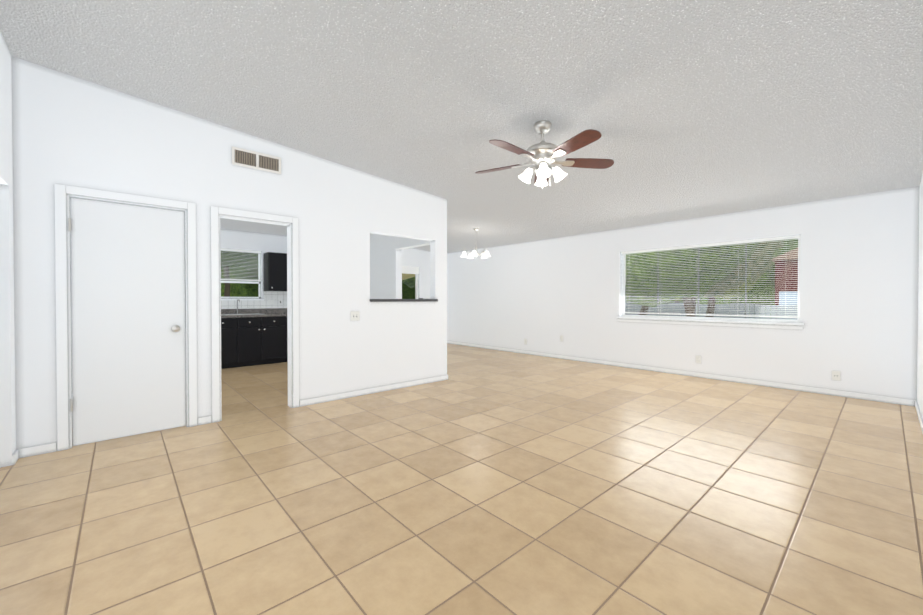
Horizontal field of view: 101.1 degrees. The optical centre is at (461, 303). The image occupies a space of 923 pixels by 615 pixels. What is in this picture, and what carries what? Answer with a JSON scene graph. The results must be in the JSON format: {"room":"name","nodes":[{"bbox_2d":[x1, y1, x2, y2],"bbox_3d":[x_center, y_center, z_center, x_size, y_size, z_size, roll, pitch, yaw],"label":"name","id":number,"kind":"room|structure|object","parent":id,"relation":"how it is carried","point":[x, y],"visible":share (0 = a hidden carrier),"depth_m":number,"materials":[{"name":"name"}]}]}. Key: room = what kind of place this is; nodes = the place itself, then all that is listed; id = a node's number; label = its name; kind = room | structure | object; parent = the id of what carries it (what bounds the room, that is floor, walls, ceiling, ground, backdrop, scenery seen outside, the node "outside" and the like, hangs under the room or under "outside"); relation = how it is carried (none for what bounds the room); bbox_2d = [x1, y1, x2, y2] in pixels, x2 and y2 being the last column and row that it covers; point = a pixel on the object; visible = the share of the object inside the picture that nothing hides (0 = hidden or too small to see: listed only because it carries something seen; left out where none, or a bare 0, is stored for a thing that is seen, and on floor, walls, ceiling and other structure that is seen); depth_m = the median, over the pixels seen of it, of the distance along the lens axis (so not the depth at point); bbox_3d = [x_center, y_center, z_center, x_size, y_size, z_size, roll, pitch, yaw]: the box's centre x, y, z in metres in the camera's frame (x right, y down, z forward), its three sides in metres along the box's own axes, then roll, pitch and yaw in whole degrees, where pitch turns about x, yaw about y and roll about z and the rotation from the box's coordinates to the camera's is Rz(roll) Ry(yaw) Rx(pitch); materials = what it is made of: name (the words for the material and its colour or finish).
{"room":"living room","nodes":[
{"label":"living room","id":0,"kind":"room"},
{"bbox_2d":[0,31,15,467],"bbox_3d":[-1.865,-0.370,1.095,0.120,3.120,4.610,-1,1,-42],"label":"wall","id":1,"kind":"structure","parent":0,"point":[7,383],"depth_m":2.73,"materials":[{"name":"paint"}]},
{"bbox_2d":[12,56,446,450],"bbox_3d":[-1.872,-0.387,4.264,4.340,3.089,0.120,-1,1,-42],"label":"wall","id":2,"kind":"structure","parent":0,"point":[70,130],"depth_m":3.68,"materials":[{"name":"paint"}]},
{"bbox_2d":[54,184,196,450],"bbox_3d":[-2.854,0.114,3.298,0.914,2.107,0.016,-1,1,-42],"label":"trim","id":3,"kind":"structure","parent":2,"relation":"attached to","point":[61,191],"depth_m":3.03,"materials":[{"name":"paint"}]},
{"bbox_2d":[66,194,188,448],"bbox_3d":[-2.900,0.144,3.349,0.790,2.045,0.120,-1,1,-42],"label":"liner","id":4,"kind":"object","parent":2,"relation":"attached to","point":[68,207],"depth_m":3.11,"materials":[{"name":"paint"}]},
{"bbox_2d":[68,197,185,445],"bbox_3d":[-2.861,0.150,3.297,0.756,2.010,0.102,-1,1,-42],"label":"closet door","id":5,"kind":"structure","parent":4,"relation":"attached to","point":[128,314],"depth_m":3.29,"materials":[{"name":"paint"}]},
{"bbox_2d":[211,206,298,422],"bbox_3d":[-2.164,0.109,4.008,0.819,2.102,0.152,-1,1,-42],"label":"door frame","id":6,"kind":"structure","parent":2,"relation":"attached to","point":[215,211],"depth_m":3.73,"materials":[{"name":"paint"}]},
{"bbox_2d":[218,214,292,420],"bbox_3d":[-2.164,0.139,4.008,0.695,2.040,0.120,-1,1,-42],"label":"liner","id":7,"kind":"object","parent":2,"relation":"attached to","point":[289,315],"depth_m":4.19,"materials":[{"name":"paint"}]},
{"bbox_2d":[232,146,280,173],"bbox_3d":[-2.118,-1.477,3.944,0.460,0.175,0.012,-1,1,-42],"label":"air vent","id":8,"kind":"object","parent":2,"relation":"in","point":[254,160],"visible":1,"depth_m":3.93,"materials":[{"name":"grey metal"}]},
{"bbox_2d":[351,311,359,320],"bbox_3d":[-1.309,0.158,4.683,0.115,0.115,0.016,-1,1,-42],"label":"light switch","id":9,"kind":"object","parent":2,"relation":"attached to","point":[355,315],"visible":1,"depth_m":4.69,"materials":[{"name":"white plastic"}]},
{"bbox_2d":[299,375,447,406],"bbox_3d":[-1.012,1.115,4.975,2.157,0.070,0.032,-1,1,-42],"label":"baseboard","id":10,"kind":"structure","parent":2,"relation":"attached to","point":[311,401],"depth_m":4.81,"materials":[{"name":"paint"}]},
{"bbox_2d":[370,299,437,301],"bbox_3d":[-0.813,-0.041,5.240,1.085,0.035,0.205,-1,1,-42],"label":"sill","id":11,"kind":"structure","parent":2,"relation":"attached to","point":[397,300],"depth_m":5.11,"materials":[{"name":"grey stone"}]},
{"bbox_2d":[220,218,286,235],"bbox_3d":[-2.737,-1.411,6.029,3.020,0.100,3.680,-1,1,-42],"label":"ceiling","id":12,"kind":"structure","parent":0,"point":[238,225],"depth_m":6.87,"materials":[{"name":"white paint"}]},
{"bbox_2d":[220,229,429,298],"bbox_3d":[-2.840,-0.387,8.553,6.460,3.000,0.200,-1,1,-42],"label":"wall","id":13,"kind":"structure","parent":0,"point":[263,243],"depth_m":7.58,"materials":[{"name":"paint"}]},
{"bbox_2d":[221,250,263,299],"bbox_3d":[-4.286,-0.538,7.182,0.980,0.970,0.150,-1,1,-42],"label":"kitchen window","id":14,"kind":"structure","parent":13,"relation":"in","point":[251,282],"depth_m":7.39,"materials":[{"name":"paint"}]},
{"bbox_2d":[221,248,260,280],"bbox_3d":[-4.286,-0.725,7.180,0.900,0.588,0.036,-1,1,-42],"label":"window blind","id":15,"kind":"object","parent":14,"relation":"attached to","point":[238,250],"visible":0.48,"depth_m":7.24,"materials":[{"name":"white plastic"}]},
{"bbox_2d":[221,291,286,308],"bbox_3d":[-3.911,-0.066,7.454,2.875,0.340,0.012,-1,1,-42],"label":"backsplash","id":16,"kind":"structure","parent":13,"relation":"attached to","point":[275,299],"depth_m":7.48,"materials":[{"name":"white tile"}]},
{"bbox_2d":[221,307,286,314],"bbox_3d":[-3.904,0.152,7.450,2.875,0.095,0.020,-1,1,-42],"label":"countertop","id":17,"kind":"structure","parent":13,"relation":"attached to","point":[266,311],"depth_m":7.23,"materials":[{"name":"grey stone"}]},
{"bbox_2d":[263,252,286,291],"bbox_3d":[-3.600,-0.606,7.498,0.475,0.740,0.344,-1,1,-42],"label":"upper cabinet","id":18,"kind":"object","parent":13,"relation":"attached to","point":[275,271],"visible":0.27,"depth_m":7.31,"materials":[{"name":"black wood"}]},
{"bbox_2d":[402,266,418,273],"bbox_3d":[-1.762,-0.887,9.420,1.810,0.262,0.044,-1,1,-42],"label":"roller shade","id":19,"kind":"object","parent":13,"relation":"attached to","point":[409,270],"visible":0.04,"depth_m":9.82,"materials":[{"name":"white fabric"}]},
{"bbox_2d":[415,274,417,298],"bbox_3d":[-1.809,0.078,9.482,1.730,2.050,0.060,-1,1,-42],"label":"door","id":20,"kind":"structure","parent":13,"relation":"in","point":[416,286],"depth_m":10.02,"materials":[{"name":"paint"}]},
{"bbox_2d":[370,233,429,298],"bbox_3d":[-1.567,-0.253,7.090,0.126,2.762,3.680,-1,1,-42],"label":"wall","id":21,"kind":"structure","parent":0,"point":[383,248],"depth_m":6.70,"materials":[{"name":"white paint"}]},
{"bbox_2d":[0,343,922,614],"bbox_3d":[-1.368,1.209,4.108,10.220,0.100,8.810,-1,1,-42],"label":"floor","id":22,"kind":"structure","parent":0,"point":[484,481],"depth_m":2.22,"materials":[{"name":"tile"}]},
{"bbox_2d":[221,315,236,368],"bbox_3d":[-4.447,0.691,6.567,0.880,0.885,0.619,-1,1,-42],"label":"base cabinet","id":23,"kind":"object","parent":22,"relation":"on","point":[228,322],"depth_m":6.55,"materials":[{"name":"black wood"}]},
{"bbox_2d":[237,315,287,366],"bbox_3d":[-3.818,0.685,7.130,0.810,0.885,0.619,-1,1,-42],"label":"base cabinet","id":24,"kind":"object","parent":22,"relation":"on","point":[251,337],"depth_m":6.90,"materials":[{"name":"black wood"}]},
{"bbox_2d":[273,311,286,314],"bbox_3d":[-3.701,0.221,7.223,2.875,0.040,0.630,-1,1,-42],"label":"countertop","id":25,"kind":"structure","parent":24,"relation":"on","point":[274,312],"depth_m":7.48,"materials":[{"name":"grey stone"}]},
{"bbox_2d":[0,0,922,252],"bbox_3d":[-0.370,-1.737,4.972,7.540,0.884,8.810,-1,1,-42],"label":"ceiling","id":26,"kind":"structure","parent":0,"point":[688,109],"depth_m":2.88,"materials":[{"name":"white paint"}]},
{"bbox_2d":[461,228,490,258],"bbox_3d":[0.297,-1.172,7.425,0.567,0.573,0.584,-1,1,-42],"label":"dining chandelier","id":27,"kind":"object","parent":26,"relation":"hanging from","point":[475,253],"visible":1,"depth_m":7.36,"materials":[{"name":"white glass"}]},
{"bbox_2d":[475,120,613,189],"bbox_3d":[0.684,-1.306,3.345,1.223,0.587,1.272,-1,1,-42],"label":"ceiling fan","id":28,"kind":"object","parent":26,"relation":"hanging from","point":[542,155],"visible":1,"depth_m":3.31,"materials":[{"name":"brown wood"}]},
{"bbox_2d":[447,186,918,399],"bbox_3d":[2.364,-0.176,7.437,0.200,2.600,8.810,-1,1,-42],"label":"wall","id":29,"kind":"structure","parent":0,"point":[859,258],"depth_m":5.43,"materials":[{"name":"paint"}]},
{"bbox_2d":[447,341,913,405],"bbox_3d":[2.285,1.090,7.380,0.012,0.070,8.410,-1,1,-42],"label":"baseboard","id":30,"kind":"structure","parent":29,"relation":"attached to","point":[908,402],"depth_m":5.57,"materials":[{"name":"paint"}]},
{"bbox_2d":[696,355,700,362],"bbox_3d":[3.650,0.866,5.855,0.010,0.115,0.070,-1,1,-42],"label":"electrical outlet","id":31,"kind":"object","parent":29,"relation":"attached to","point":[698,359],"visible":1,"depth_m":5.85,"materials":[{"name":"white plastic"}]},
{"bbox_2d":[616,317,803,329],"bbox_3d":[3.651,0.293,5.904,0.135,0.085,2.500,-1,1,-42],"label":"window sill","id":32,"kind":"structure","parent":29,"relation":"attached to","point":[776,325],"depth_m":5.66,"materials":[{"name":"paint"}]},
{"bbox_2d":[622,235,800,322],"bbox_3d":[3.716,-0.330,5.956,0.040,1.160,2.420,-1,1,-42],"label":"window","id":33,"kind":"structure","parent":29,"relation":"in","point":[707,318],"depth_m":5.91,"materials":[{"name":"silver metal"}]},
{"bbox_2d":[621,235,799,317],"bbox_3d":[3.654,-0.360,5.899,0.059,1.094,2.400,-1,1,-42],"label":"window blind","id":34,"kind":"object","parent":33,"relation":"attached to","point":[727,244],"visible":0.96,"depth_m":5.70,"materials":[{"name":"white plastic"}]},
{"bbox_2d":[832,371,839,380],"bbox_3d":[4.660,0.902,4.725,0.014,0.115,0.075,-1,1,-42],"label":"electrical outlet","id":35,"kind":"object","parent":29,"relation":"attached to","point":[835,375],"visible":1,"depth_m":4.72,"materials":[{"name":"white plastic"}]},
{"bbox_2d":[917,172,922,418],"bbox_3d":[1.579,-0.449,0.951,10.020,3.281,0.200,-1,1,-42],"label":"wall","id":36,"kind":"structure","parent":0,"point":[920,346],"depth_m":3.94,"materials":[{"name":"paint"}]},
{"bbox_2d":[914,400,922,432],"bbox_3d":[2.395,1.147,1.841,7.200,0.070,0.012,-1,1,-42],"label":"baseboard","id":37,"kind":"structure","parent":36,"relation":"attached to","point":[916,406],"depth_m":3.82,"materials":[{"name":"paint"}]},
{"label":"outside","id":38,"kind":"structure","parent":0,"visible":0},
{"bbox_3d":[8.109,1.237,20.731,100.000,0.200,100.000,-1,1,-42],"label":"ground","id":39,"kind":"structure","parent":38,"visible":0},
{"bbox_2d":[402,273,414,279],"bbox_3d":[-2.818,-0.038,11.034,4.000,2.550,3.340,-1,1,-42],"label":"patio cover","id":40,"kind":"object","parent":39,"relation":"on","point":[405,276],"depth_m":12.73,"materials":[{"name":"beige"}]},
{"bbox_2d":[221,239,797,318],"bbox_3d":[2.179,-2.039,15.513,47.659,14.026,54.209,-1,1,-42],"label":"trees","id":41,"kind":"object","parent":39,"relation":"on","point":[766,291],"depth_m":10.81,"materials":[{"name":"green plant"}]},
{"bbox_2d":[625,303,797,319],"bbox_3d":[8.637,0.582,16.433,0.060,1.200,25.095,-1,1,-42],"label":"fence","id":42,"kind":"object","parent":39,"relation":"on","point":[762,310],"depth_m":14.54,"materials":[{"name":"grey"}]},
{"bbox_2d":[772,248,797,319],"bbox_3d":[16.221,-0.798,16.901,3.400,3.950,3.500,-1,1,-42],"label":"shed","id":43,"kind":"object","parent":39,"relation":"on","point":[785,280],"depth_m":16.73,"materials":[{"name":"red"}]}
]}

